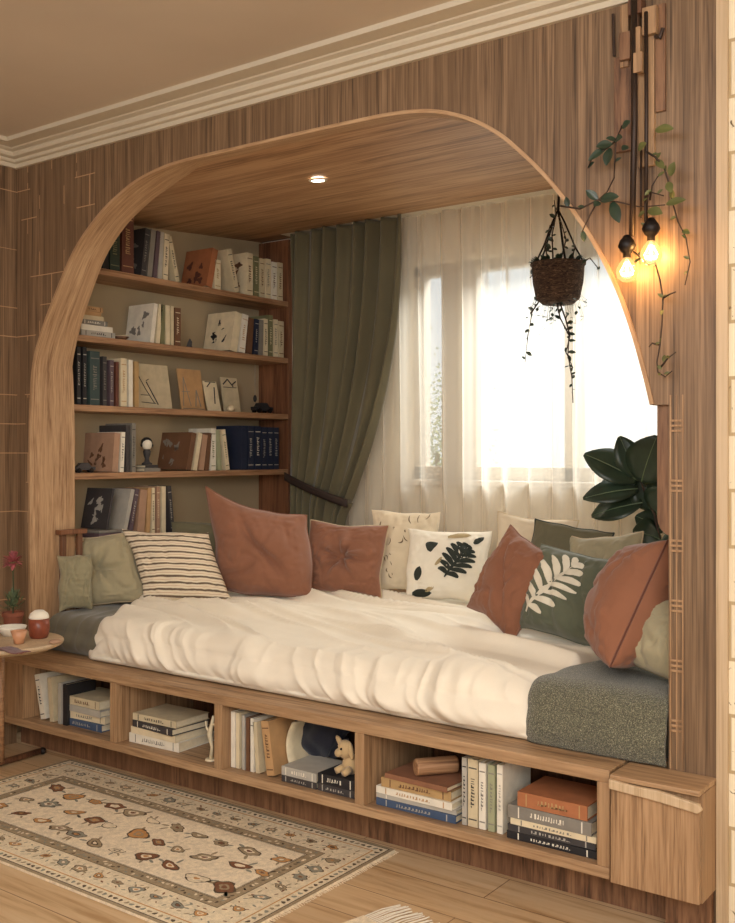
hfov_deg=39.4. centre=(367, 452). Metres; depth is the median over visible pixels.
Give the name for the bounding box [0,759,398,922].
rug
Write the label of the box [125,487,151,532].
book
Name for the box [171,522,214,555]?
cushion
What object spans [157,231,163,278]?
book
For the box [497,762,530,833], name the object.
book
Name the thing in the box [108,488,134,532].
book
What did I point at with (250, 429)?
book
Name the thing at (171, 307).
book
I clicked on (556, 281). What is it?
basket
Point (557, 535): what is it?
cushion
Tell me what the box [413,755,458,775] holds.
roll
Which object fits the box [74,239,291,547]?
bookshelf
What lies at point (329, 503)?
drape
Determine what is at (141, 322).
book
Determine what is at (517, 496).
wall
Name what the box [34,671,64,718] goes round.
book
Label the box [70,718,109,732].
book
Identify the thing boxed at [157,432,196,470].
book
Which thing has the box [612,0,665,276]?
wall lamp
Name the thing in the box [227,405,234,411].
pebble
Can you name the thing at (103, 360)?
book
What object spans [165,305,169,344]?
book
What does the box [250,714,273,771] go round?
book
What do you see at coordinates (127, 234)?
book
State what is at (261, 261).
book
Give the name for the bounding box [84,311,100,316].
book
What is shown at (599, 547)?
tufted cushion
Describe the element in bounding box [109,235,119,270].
book
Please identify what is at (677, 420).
trim
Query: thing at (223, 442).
book
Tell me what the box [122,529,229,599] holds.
striped cushion
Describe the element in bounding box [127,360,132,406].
book
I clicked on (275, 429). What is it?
book
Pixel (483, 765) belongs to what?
book
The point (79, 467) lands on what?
toy car
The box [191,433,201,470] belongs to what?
book
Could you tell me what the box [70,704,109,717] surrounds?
book
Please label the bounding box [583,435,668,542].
potted plant
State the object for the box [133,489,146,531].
book
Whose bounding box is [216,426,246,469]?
book
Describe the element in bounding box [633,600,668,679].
cushion
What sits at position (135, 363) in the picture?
book
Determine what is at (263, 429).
book
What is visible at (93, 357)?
book
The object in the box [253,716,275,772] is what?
book
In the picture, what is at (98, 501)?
picture book
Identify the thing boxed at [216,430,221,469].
book
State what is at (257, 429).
book
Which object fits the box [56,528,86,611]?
rail
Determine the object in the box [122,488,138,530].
book
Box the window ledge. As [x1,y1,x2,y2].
[388,589,405,592]
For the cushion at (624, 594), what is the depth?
3.00 m
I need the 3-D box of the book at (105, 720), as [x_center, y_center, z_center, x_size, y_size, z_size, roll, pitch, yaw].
[-1.120,1.091,4.310,0.240,0.030,0.181,0,0,33]
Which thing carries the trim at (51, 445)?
attached to the wall at (549, 89)
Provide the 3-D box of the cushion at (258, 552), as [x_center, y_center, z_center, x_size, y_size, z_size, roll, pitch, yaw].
[-0.520,0.422,4.895,0.514,0.528,0.265,0,0,-6]
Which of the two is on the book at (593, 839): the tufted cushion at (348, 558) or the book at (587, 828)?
the book at (587, 828)
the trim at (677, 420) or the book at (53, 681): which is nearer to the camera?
the trim at (677, 420)
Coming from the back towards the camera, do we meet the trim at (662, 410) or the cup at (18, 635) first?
the cup at (18, 635)
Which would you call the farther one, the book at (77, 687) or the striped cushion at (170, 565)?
the striped cushion at (170, 565)
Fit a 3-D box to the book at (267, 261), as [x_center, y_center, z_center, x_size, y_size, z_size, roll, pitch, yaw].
[-0.633,-0.993,5.894,0.171,0.225,0.041,0,0,36]
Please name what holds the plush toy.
on the book at (328, 776)
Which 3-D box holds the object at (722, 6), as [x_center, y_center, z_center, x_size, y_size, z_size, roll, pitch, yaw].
[1.020,-0.025,2.836,0.030,2.650,0.252,0,0,36]
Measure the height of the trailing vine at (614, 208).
0.317 m
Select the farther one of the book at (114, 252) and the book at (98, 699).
the book at (114, 252)
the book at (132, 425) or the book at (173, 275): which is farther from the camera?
the book at (173, 275)
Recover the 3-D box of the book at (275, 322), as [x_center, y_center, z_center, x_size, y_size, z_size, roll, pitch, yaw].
[-0.595,-0.660,5.946,0.171,0.215,0.033,0,0,36]
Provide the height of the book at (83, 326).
0.026 m
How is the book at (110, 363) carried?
on the bookshelf
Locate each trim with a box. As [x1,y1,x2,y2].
[0,0,627,169]
[28,109,656,619]
[657,405,668,534]
[670,395,683,770]
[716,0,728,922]
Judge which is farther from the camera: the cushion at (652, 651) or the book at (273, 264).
the book at (273, 264)
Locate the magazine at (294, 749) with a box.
[286,721,309,762]
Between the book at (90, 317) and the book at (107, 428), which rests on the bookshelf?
the book at (107, 428)
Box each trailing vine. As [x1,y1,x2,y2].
[559,120,664,241]
[633,251,675,376]
[638,124,690,284]
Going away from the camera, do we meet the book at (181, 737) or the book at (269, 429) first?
the book at (181, 737)
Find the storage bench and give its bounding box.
[5,649,668,918]
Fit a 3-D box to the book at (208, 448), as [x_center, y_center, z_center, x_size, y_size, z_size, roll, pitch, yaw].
[-0.915,-0.008,5.511,0.170,0.202,0.052,0,0,36]
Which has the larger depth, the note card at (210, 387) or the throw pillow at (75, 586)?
the note card at (210, 387)
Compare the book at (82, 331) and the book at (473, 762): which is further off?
the book at (82, 331)
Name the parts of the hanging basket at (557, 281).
cord, cord, cord, cord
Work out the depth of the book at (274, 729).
3.62 m
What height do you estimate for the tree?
2.921 m
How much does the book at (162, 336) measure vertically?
0.200 m
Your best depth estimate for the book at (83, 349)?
4.81 m
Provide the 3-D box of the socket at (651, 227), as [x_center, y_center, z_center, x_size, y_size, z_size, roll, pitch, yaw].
[0.776,-0.612,2.805,0.050,0.066,0.050,0,0,36]
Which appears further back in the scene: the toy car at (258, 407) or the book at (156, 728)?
the toy car at (258, 407)
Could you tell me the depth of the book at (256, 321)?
5.76 m
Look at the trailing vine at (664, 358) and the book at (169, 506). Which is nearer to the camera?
the trailing vine at (664, 358)
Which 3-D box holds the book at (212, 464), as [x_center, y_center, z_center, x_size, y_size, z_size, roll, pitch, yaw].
[-0.893,-0.019,5.540,0.171,0.225,0.036,0,0,36]
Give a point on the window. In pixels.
(517, 476)
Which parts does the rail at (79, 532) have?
post, post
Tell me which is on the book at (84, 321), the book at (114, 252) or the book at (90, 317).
the book at (90, 317)
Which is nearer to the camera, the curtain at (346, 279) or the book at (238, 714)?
the book at (238, 714)
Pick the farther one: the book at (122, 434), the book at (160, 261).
the book at (160, 261)
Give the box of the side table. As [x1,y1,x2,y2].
[0,631,63,765]
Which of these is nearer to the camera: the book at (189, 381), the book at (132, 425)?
the book at (132, 425)
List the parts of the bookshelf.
shelf, shelf, shelf, shelf, panel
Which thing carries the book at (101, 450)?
on the bookshelf
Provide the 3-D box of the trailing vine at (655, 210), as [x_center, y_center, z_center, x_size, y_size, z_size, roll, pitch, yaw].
[0.808,-0.670,2.788,0.149,0.442,0.052,0,0,36]
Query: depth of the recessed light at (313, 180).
4.36 m
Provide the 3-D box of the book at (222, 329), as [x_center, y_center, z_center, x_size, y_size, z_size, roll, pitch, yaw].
[-0.806,-0.666,5.693,0.210,0.226,0.094,0,0,36]
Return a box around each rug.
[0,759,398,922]
[343,904,439,922]
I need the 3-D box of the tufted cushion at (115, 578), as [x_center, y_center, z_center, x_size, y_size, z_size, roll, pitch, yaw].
[-1.255,0.545,4.788,0.470,0.340,0.186,0,0,-17]
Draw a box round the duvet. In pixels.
[88,588,599,739]
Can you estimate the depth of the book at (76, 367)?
4.78 m
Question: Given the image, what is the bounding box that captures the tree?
[430,326,525,466]
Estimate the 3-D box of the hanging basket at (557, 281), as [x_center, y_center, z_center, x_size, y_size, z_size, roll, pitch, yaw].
[0.887,-0.728,4.588,0.408,1.001,0.257,0,0,36]
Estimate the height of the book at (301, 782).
0.022 m
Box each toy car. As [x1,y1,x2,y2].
[75,463,95,472]
[251,403,272,412]
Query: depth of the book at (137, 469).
5.13 m
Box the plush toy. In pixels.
[334,735,354,776]
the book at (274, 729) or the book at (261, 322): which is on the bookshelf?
the book at (261, 322)
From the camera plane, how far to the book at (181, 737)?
3.96 m
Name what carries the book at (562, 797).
on the book at (587, 828)
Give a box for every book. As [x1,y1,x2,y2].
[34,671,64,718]
[47,674,83,721]
[58,677,88,723]
[63,678,95,725]
[70,687,109,710]
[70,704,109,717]
[70,711,109,724]
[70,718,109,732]
[72,346,80,403]
[79,329,114,337]
[80,324,112,332]
[80,347,86,404]
[81,488,114,529]
[82,319,107,326]
[83,315,103,320]
[83,432,119,471]
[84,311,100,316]
[86,306,102,312]
[87,351,99,404]
[98,432,124,471]
[99,425,129,471]
[100,356,106,405]
[101,252,108,268]
[105,423,135,471]
[107,358,126,406]
[107,360,113,405]
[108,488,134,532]
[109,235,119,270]
[114,362,118,405]
[120,217,133,273]
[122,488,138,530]
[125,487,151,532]
[126,303,157,342]
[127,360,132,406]
[129,731,213,752]
[131,725,209,742]
[133,361,138,406]
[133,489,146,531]
[133,704,208,728]
[133,719,208,736]
[134,228,149,275]
[134,486,159,532]
[136,465,157,467]
[136,468,160,471]
[142,487,154,532]
[146,229,155,276]
[148,485,173,532]
[152,231,160,277]
[154,304,162,343]
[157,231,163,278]
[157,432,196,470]
[160,305,164,343]
[160,486,165,532]
[162,233,169,279]
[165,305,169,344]
[168,236,178,281]
[170,306,173,344]
[174,308,180,345]
[181,248,217,287]
[189,428,215,469]
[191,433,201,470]
[197,434,207,470]
[202,433,211,469]
[203,311,241,351]
[212,259,220,289]
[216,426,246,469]
[216,429,229,469]
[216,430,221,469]
[217,249,238,291]
[231,709,242,767]
[233,252,252,294]
[236,710,252,768]
[237,314,247,352]
[242,712,258,769]
[245,318,253,353]
[246,713,262,770]
[247,426,253,469]
[248,315,272,355]
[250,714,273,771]
[252,319,258,354]
[253,256,258,296]
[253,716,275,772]
[254,426,260,469]
[258,319,263,354]
[259,258,264,297]
[260,319,267,355]
[261,427,266,468]
[261,716,294,775]
[265,259,270,298]
[267,427,272,468]
[271,262,276,299]
[273,319,277,356]
[273,427,278,468]
[276,262,282,300]
[278,321,283,357]
[282,755,341,782]
[282,775,317,789]
[318,763,354,791]
[318,783,354,798]
[376,783,461,810]
[376,792,461,815]
[376,797,461,823]
[381,775,461,801]
[385,761,461,792]
[462,755,471,824]
[468,756,485,827]
[479,759,495,829]
[488,761,500,831]
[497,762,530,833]
[507,830,596,859]
[508,799,596,836]
[508,822,596,850]
[510,817,596,843]
[517,776,596,820]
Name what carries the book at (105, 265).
on the bookshelf
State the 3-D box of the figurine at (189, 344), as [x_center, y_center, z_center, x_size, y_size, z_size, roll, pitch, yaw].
[-0.936,-0.577,5.373,0.036,0.048,0.036,0,0,-14]
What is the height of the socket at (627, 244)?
0.066 m
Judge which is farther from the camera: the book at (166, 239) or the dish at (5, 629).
the book at (166, 239)
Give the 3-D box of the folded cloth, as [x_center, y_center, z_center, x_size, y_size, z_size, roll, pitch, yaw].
[-0.169,1.004,3.689,0.258,0.175,0.106,0,0,36]
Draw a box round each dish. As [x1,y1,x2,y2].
[0,624,26,636]
[115,335,128,339]
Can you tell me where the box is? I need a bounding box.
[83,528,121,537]
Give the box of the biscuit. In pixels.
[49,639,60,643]
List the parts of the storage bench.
panel, panel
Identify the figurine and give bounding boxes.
[140,437,152,464]
[186,339,191,346]
[205,715,213,761]
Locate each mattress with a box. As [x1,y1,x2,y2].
[49,602,668,757]
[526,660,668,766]
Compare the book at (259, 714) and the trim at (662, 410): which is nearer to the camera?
the trim at (662, 410)
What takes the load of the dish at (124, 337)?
on the bookshelf
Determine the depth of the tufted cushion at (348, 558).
4.88 m
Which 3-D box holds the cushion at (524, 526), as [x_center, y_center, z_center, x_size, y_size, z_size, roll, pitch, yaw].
[0.721,0.472,4.471,0.393,0.429,0.134,0,0,24]
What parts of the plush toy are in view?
leg, leg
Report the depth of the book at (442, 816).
3.21 m
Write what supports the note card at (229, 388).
on the bookshelf
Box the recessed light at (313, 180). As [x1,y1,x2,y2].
[309,178,326,182]
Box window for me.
[407,245,602,488]
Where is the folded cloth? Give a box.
[295,720,349,758]
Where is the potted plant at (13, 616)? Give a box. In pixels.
[0,551,24,624]
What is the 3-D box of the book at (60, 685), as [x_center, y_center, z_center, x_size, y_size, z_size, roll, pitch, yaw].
[-1.248,1.052,4.360,0.018,0.170,0.150,0,0,36]
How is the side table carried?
on the floor
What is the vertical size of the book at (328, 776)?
0.034 m
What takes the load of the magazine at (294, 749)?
on the storage bench
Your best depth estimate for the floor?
3.00 m
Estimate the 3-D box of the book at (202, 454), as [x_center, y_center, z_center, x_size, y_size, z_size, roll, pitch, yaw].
[-0.937,-0.003,5.481,0.170,0.193,0.064,0,0,36]
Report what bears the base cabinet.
on the floor
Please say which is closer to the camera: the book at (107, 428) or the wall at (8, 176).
the wall at (8, 176)
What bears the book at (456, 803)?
on the book at (457, 811)
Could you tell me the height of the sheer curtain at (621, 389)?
1.930 m
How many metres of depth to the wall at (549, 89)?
2.94 m
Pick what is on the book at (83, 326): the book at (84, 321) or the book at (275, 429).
the book at (84, 321)
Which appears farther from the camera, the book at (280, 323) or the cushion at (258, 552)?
the book at (280, 323)
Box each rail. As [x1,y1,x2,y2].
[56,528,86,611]
[281,189,555,236]
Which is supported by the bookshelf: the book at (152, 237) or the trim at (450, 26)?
the book at (152, 237)
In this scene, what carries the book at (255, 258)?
on the bookshelf
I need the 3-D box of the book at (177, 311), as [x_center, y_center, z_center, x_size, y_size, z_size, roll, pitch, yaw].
[-1.041,-0.650,5.330,0.161,0.195,0.040,0,0,36]
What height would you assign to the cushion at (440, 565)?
0.326 m
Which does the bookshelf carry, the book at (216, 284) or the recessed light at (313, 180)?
the book at (216, 284)
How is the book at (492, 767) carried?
on the storage bench
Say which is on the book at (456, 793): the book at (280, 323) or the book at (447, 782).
the book at (447, 782)
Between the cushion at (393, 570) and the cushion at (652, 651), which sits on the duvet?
the cushion at (393, 570)
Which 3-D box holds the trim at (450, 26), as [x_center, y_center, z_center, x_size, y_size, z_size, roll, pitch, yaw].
[-0.802,-1.311,0.937,5.582,0.078,4.990,0,0,36]
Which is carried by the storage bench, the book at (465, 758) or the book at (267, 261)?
the book at (465, 758)
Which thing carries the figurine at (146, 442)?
on the book at (137, 466)
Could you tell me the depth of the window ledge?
5.22 m
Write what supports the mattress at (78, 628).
on the storage bench
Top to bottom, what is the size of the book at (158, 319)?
0.202 m
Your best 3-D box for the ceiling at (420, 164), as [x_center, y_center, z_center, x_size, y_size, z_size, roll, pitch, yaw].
[0.134,-1.209,4.506,3.240,0.162,1.769,0,0,36]
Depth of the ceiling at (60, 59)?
3.35 m
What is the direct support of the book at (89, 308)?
on the book at (86, 312)
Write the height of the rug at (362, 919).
0.009 m
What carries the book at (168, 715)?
on the book at (156, 728)
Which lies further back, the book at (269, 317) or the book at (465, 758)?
the book at (269, 317)
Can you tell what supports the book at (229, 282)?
on the bookshelf
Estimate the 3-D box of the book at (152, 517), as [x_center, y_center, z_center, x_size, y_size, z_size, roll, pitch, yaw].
[-1.144,0.292,5.199,0.171,0.235,0.018,0,0,36]
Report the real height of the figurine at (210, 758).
0.166 m
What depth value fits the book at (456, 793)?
3.22 m
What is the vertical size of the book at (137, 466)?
0.014 m
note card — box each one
[202,381,220,410]
[219,377,240,411]
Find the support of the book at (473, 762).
on the storage bench
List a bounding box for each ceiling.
[0,0,452,136]
[134,118,552,242]
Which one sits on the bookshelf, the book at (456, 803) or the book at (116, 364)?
the book at (116, 364)
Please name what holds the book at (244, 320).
on the bookshelf
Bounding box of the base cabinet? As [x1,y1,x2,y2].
[609,762,715,922]
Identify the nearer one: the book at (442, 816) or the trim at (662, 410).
the trim at (662, 410)
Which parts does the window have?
sill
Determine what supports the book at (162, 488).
on the bookshelf
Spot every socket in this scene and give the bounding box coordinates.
[618,234,635,258]
[642,217,659,241]
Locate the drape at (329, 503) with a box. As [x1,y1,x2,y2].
[290,484,352,533]
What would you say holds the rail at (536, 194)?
attached to the ceiling at (420, 164)
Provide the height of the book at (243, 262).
0.235 m
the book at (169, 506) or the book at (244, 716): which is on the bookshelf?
the book at (169, 506)
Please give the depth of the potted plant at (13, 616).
4.26 m
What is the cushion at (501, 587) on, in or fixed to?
on the duvet
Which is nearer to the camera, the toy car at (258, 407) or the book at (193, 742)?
the book at (193, 742)
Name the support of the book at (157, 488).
on the bookshelf
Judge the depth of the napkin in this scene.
3.82 m
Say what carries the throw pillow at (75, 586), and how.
on the mattress at (78, 628)
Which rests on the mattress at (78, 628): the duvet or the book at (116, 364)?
the duvet
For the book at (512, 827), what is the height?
0.020 m
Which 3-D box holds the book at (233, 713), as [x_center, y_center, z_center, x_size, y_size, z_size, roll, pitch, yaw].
[-0.433,1.037,3.780,0.021,0.200,0.180,0,0,36]
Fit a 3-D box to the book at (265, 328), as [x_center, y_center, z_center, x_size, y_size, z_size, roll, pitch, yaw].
[-0.646,-0.658,5.877,0.171,0.210,0.032,0,0,36]
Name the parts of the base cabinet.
door, handle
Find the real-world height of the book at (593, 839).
0.018 m
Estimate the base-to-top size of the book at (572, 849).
0.022 m
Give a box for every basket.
[522,194,599,401]
[530,258,585,305]
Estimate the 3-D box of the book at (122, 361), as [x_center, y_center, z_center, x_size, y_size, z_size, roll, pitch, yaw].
[-1.256,-0.344,5.047,0.171,0.235,0.036,0,0,36]
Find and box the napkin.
[0,646,30,653]
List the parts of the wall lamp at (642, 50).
rod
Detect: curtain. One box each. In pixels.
[284,214,401,533]
[347,193,664,558]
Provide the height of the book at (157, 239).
0.241 m
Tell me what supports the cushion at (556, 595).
on the duvet
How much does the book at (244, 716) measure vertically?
0.195 m
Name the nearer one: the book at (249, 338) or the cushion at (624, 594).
the cushion at (624, 594)
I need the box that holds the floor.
[0,731,664,922]
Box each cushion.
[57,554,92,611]
[75,533,142,604]
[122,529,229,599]
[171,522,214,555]
[205,486,312,596]
[309,519,388,597]
[372,510,439,589]
[406,528,491,601]
[467,524,543,635]
[496,511,578,547]
[520,544,607,645]
[531,518,614,550]
[570,531,643,558]
[583,539,668,667]
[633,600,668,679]
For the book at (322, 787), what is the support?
on the storage bench
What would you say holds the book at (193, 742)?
on the storage bench
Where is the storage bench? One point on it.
(382, 743)
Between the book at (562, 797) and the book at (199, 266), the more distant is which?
the book at (199, 266)
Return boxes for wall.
[0,165,16,745]
[17,0,734,922]
[17,226,261,731]
[265,196,635,556]
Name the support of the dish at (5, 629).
on the side table
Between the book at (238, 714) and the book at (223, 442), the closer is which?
the book at (238, 714)
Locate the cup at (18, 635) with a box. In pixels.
[10,629,27,643]
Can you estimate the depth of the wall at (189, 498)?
5.61 m
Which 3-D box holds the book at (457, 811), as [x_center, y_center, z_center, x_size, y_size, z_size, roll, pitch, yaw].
[0.208,1.105,3.312,0.300,0.014,0.201,0,0,35]
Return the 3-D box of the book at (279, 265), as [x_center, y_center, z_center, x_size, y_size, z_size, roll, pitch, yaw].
[-0.572,-0.991,5.978,0.171,0.220,0.042,0,0,36]
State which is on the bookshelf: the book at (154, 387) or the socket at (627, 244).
the book at (154, 387)
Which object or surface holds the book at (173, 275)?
on the bookshelf
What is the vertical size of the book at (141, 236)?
0.242 m
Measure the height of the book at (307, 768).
0.030 m

